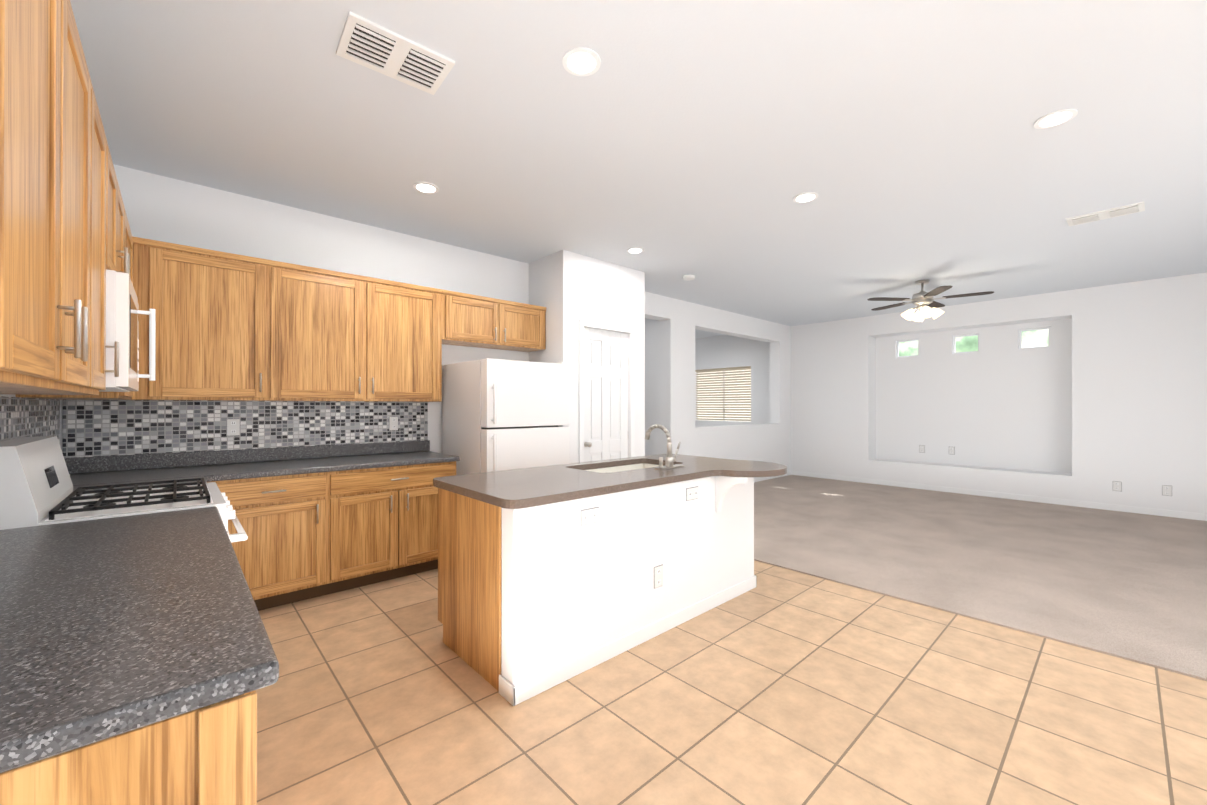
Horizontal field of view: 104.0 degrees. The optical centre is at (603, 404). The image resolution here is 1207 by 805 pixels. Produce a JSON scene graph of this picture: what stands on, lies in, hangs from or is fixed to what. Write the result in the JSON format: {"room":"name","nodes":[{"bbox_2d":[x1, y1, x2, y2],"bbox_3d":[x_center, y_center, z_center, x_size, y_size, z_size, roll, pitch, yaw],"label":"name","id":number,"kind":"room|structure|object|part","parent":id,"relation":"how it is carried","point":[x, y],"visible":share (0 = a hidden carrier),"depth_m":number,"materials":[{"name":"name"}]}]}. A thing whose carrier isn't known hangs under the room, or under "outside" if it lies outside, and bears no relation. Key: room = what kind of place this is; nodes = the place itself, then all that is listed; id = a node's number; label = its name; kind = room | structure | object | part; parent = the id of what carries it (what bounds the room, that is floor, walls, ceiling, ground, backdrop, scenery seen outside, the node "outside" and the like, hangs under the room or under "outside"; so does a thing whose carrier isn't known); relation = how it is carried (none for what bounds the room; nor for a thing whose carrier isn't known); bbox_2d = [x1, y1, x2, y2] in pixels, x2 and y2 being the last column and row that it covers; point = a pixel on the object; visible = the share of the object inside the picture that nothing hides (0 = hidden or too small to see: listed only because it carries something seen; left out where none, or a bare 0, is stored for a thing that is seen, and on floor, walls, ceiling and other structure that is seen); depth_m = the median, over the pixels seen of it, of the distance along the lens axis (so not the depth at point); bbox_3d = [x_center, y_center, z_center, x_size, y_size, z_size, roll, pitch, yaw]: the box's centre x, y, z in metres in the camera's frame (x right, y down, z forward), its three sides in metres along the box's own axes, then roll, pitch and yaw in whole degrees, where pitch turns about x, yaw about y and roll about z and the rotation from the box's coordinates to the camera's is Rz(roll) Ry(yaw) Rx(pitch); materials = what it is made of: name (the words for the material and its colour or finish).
{"room":"kitchen","nodes":[
{"label":"kitchen","id":0,"kind":"room"},
{"bbox_2d":[0,394,15,396],"bbox_3d":[-2.049,-0.101,1.362,0.150,2.850,11.700,0,0,-42],"label":"wall","id":1,"kind":"structure","parent":0,"point":[9,395],"depth_m":2.00,"materials":[{"name":"white paint"}]},
{"bbox_2d":[60,164,790,477],"bbox_3d":[0.540,-0.087,6.401,10.450,2.850,0.200,0,0,-42],"label":"wall","id":2,"kind":"structure","parent":0,"point":[165,209],"depth_m":4.45,"materials":[{"name":"white paint"}]},
{"bbox_2d":[754,471,791,481],"bbox_3d":[2.267,1.291,7.815,3.555,0.078,0.013,0,0,-42],"label":"baseboard","id":3,"kind":"structure","parent":2,"relation":"attached to","point":[756,479],"depth_m":8.41,"materials":[{"name":"white wood"}]},
{"bbox_2d":[529,250,644,462],"bbox_3d":[-0.149,-0.090,5.198,1.165,2.850,0.661,0,0,-42],"label":"wall","id":4,"kind":"structure","parent":0,"point":[568,290],"depth_m":4.95,"materials":[{"name":"white paint"}]},
{"bbox_3d":[0.040,0.267,5.003,0.678,2.119,0.121,0,0,-42],"label":"pantry door","id":5,"kind":"part","parent":4,"relation":"part of","materials":[{"name":"white wood"}]},
{"bbox_2d":[579,320,633,462],"bbox_3d":[0.048,0.241,4.987,0.789,2.187,0.016,0,0,-42],"label":"door frame","id":6,"kind":"structure","parent":4,"relation":"attached to","point":[582,323],"depth_m":4.81,"materials":[{"name":"white wood"}]},
{"bbox_2d":[70,0,1206,338],"bbox_3d":[1.573,-1.577,4.644,9.920,0.120,11.700,0,0,-42],"label":"ceiling","id":7,"kind":"structure","parent":0,"point":[704,142],"depth_m":2.63,"materials":[{"name":"white paint"}]},
{"bbox_2d":[336,11,454,94],"bbox_3d":[-0.906,-1.514,2.063,0.420,0.020,0.270,0,0,-39],"label":"ceiling vent","id":8,"kind":"object","parent":7,"relation":"in","point":[374,47],"visible":0.98,"depth_m":2.04,"materials":[{"name":"silver metal"}]},
{"bbox_2d":[413,182,438,193],"bbox_3d":[-1.241,-1.517,3.298,0.169,0.008,0.169,0,0,24],"label":"recessed light","id":9,"kind":"object","parent":7,"relation":"in","point":[423,187],"depth_m":3.28,"materials":[{"name":"white glass"}]},
{"bbox_2d":[562,47,600,75],"bbox_3d":[-0.097,-1.520,2.093,0.169,0.008,0.169,0,0,27],"label":"recessed light","id":10,"kind":"object","parent":7,"relation":"in","point":[580,61],"depth_m":2.08,"materials":[{"name":"white"}]},
{"bbox_2d":[627,247,643,253],"bbox_3d":[0.312,-1.513,4.622,0.169,0.008,0.169,0,0,42],"label":"recessed light","id":11,"kind":"object","parent":7,"relation":"in","point":[634,250],"depth_m":4.61,"materials":[{"name":"white"}]},
{"bbox_2d":[683,274,694,280],"bbox_3d":[1.003,-1.496,5.543,0.140,0.035,0.140,0,0,-42],"label":"smoke detector","id":12,"kind":"object","parent":7,"relation":"attached to","point":[689,277],"visible":1,"depth_m":5.51,"materials":[{"name":"white plastic"}]},
{"bbox_2d":[793,192,817,202],"bbox_3d":[1.479,-1.516,3.452,0.169,0.008,0.169,0,0,12],"label":"recessed light","id":13,"kind":"object","parent":7,"relation":"in","point":[806,197],"depth_m":3.44,"materials":[{"name":"white"}]},
{"bbox_2d":[867,279,993,321],"bbox_3d":[3.937,-1.263,5.784,1.262,0.500,1.301,0,0,-42],"label":"ceiling fan","id":14,"kind":"object","parent":7,"relation":"hanging from","point":[922,299],"visible":1,"depth_m":5.70,"materials":[{"name":"silver metal"}]},
{"bbox_2d":[1034,108,1077,128],"bbox_3d":[2.401,-1.519,2.506,0.169,0.008,0.169,0,0,24],"label":"recessed light","id":15,"kind":"object","parent":7,"relation":"in","point":[1056,118],"depth_m":2.50,"materials":[{"name":"white glass"}]},
{"bbox_2d":[1066,202,1144,226],"bbox_3d":[3.986,-1.509,3.751,0.220,0.020,0.420,0,0,-40],"label":"ceiling vent","id":16,"kind":"object","parent":7,"relation":"in","point":[1109,213],"visible":0.96,"depth_m":3.72,"materials":[{"name":"silver metal"}]},
{"bbox_2d":[256,560,1206,804],"bbox_3d":[0.833,1.374,1.302,4.350,0.100,7.750,0,0,-42],"label":"floor","id":17,"kind":"structure","parent":0,"point":[779,686],"depth_m":2.01,"materials":[{"name":"beige tile"}]},
{"bbox_2d":[0,436,247,542],"bbox_3d":[-2.043,0.734,2.053,0.738,1.185,0.748,0,0,-42],"label":"range","id":18,"kind":"object","parent":17,"relation":"on","point":[36,486],"visible":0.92,"depth_m":1.85,"materials":[{"name":"white metal"}]},
{"bbox_2d":[0,0,545,804],"bbox_3d":[-0.905,0.163,2.684,3.322,2.330,3.367,0,0,-42],"label":"kitchen cabinets","id":19,"kind":"object","parent":17,"relation":"on","point":[282,406],"visible":0.85,"depth_m":1.61,"materials":[{"name":"brown wood"}]},
{"bbox_2d":[99,269,155,391],"bbox_3d":[-2.165,-0.282,1.945,0.453,0.435,0.756,0,0,-42],"label":"microwave","id":20,"kind":"object","parent":19,"relation":"attached to","point":[123,311],"visible":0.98,"depth_m":1.77,"materials":[{"name":"white"}]},
{"bbox_2d":[0,440,459,772],"bbox_3d":[-1.301,0.386,2.325,2.247,0.138,3.367,0,0,-42],"label":"countertop","id":21,"kind":"structure","parent":19,"relation":"on","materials":[{"name":"grey stone"}]},
{"bbox_2d":[442,358,569,474],"bbox_3d":[-0.880,0.473,4.302,0.830,1.718,0.906,0,0,-42],"label":"fridge","id":22,"kind":"object","parent":17,"relation":"on","point":[499,414],"visible":0.5,"depth_m":3.99,"materials":[{"name":"white metal"}]},
{"bbox_2d":[438,480,756,705],"bbox_3d":[0.135,0.894,3.008,2.042,0.868,1.084,0,0,-42],"label":"kitchen island","id":23,"kind":"object","parent":17,"relation":"on","point":[551,576],"depth_m":2.44,"materials":[{"name":"white paint"}]},
{"bbox_2d":[433,452,786,523],"bbox_3d":[0.197,0.438,2.988,2.164,0.040,1.170,0,0,-42],"label":"island countertop","id":24,"kind":"structure","parent":23,"relation":"on","point":[563,491],"depth_m":2.68,"materials":[{"name":"grey stone"}]},
{"bbox_2d":[586,463,658,472],"bbox_3d":[0.162,0.552,3.306,0.824,0.180,0.444,0,0,-42],"label":"island sink","id":25,"kind":"object","parent":24,"relation":"in","point":[617,467],"depth_m":3.55,"materials":[{"name":"white ceramic"}]},
{"bbox_2d":[645,424,683,469],"bbox_3d":[0.376,0.275,3.219,0.240,0.289,0.248,0,0,-42],"label":"island faucet","id":26,"kind":"object","parent":24,"relation":"on","point":[669,459],"depth_m":3.14,"materials":[{"name":"silver metal"}]},
{"bbox_3d":[0.085,1.286,3.062,2.042,0.085,0.826,0,0,-42],"label":"island baseboard trim","id":27,"kind":"part","parent":23,"relation":"part of","materials":[{"name":"white wood"}]},
{"bbox_2d":[695,272,1206,513],"bbox_3d":[5.404,-0.084,7.396,0.500,2.850,10.650,0,0,-42],"label":"wall","id":28,"kind":"structure","parent":0,"point":[1100,395],"depth_m":6.80,"materials":[{"name":"white paint"}]},
{"bbox_2d":[695,366,750,421],"bbox_3d":[2.620,-0.226,10.273,0.110,1.150,1.450,0,0,-42],"label":"blinds","id":29,"kind":"object","parent":28,"relation":"attached to","point":[724,394],"visible":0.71,"depth_m":10.26,"materials":[{"name":"beige plastic"}]},
{"bbox_2d":[919,445,924,452],"bbox_3d":[5.231,0.722,7.743,0.008,0.123,0.078,0,0,-42],"label":"outlet","id":30,"kind":"object","parent":28,"relation":"attached to","point":[921,447],"depth_m":7.74,"materials":[{"name":"grey plastic"}]},
{"bbox_2d":[949,447,954,454],"bbox_3d":[5.499,0.721,7.446,0.008,0.123,0.078,0,0,-42],"label":"outlet","id":31,"kind":"object","parent":28,"relation":"attached to","point":[951,449],"depth_m":7.44,"materials":[{"name":"grey plastic"}]},
{"bbox_2d":[897,327,1050,357],"bbox_3d":[5.675,-0.951,7.368,0.040,0.295,1.920,0,0,-42],"label":"window","id":32,"kind":"structure","parent":28,"relation":"in","point":[1020,340],"depth_m":7.29,"materials":[{"name":"white"}]},
{"bbox_2d":[792,471,1206,520],"bbox_3d":[6.136,1.287,6.201,0.013,0.078,7.600,0,0,-42],"label":"baseboard","id":33,"kind":"structure","parent":28,"relation":"attached to","point":[1153,511],"depth_m":6.52,"materials":[{"name":"white wood"}]},
{"bbox_2d":[1113,481,1121,491],"bbox_3d":[6.419,1.017,5.892,0.008,0.123,0.078,0,0,-42],"label":"outlet","id":34,"kind":"object","parent":28,"relation":"attached to","point":[1117,486],"depth_m":5.89,"materials":[{"name":"grey plastic"}]},
{"bbox_2d":[1162,485,1171,495],"bbox_3d":[6.688,1.016,5.595,0.008,0.123,0.078,0,0,-42],"label":"outlet","id":35,"kind":"object","parent":28,"relation":"attached to","point":[1166,489],"depth_m":5.59,"materials":[{"name":"grey plastic"}]},
{"bbox_2d":[754,475,1206,680],"bbox_3d":[1.573,1.377,4.635,9.920,0.112,11.700,0,0,-42],"label":"floor carpet","id":36,"kind":"object","parent":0,"point":[1129,586],"visible":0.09,"depth_m":4.05,"materials":[{"name":"beige carpet"}]},
{"label":"outside","id":37,"kind":"structure","parent":0,"visible":0},
{"bbox_2d":[899,329,1048,355],"bbox_3d":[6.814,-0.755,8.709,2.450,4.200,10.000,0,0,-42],"label":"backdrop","id":38,"kind":"structure","parent":37,"point":[1036,338],"depth_m":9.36,"materials":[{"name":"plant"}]}
]}

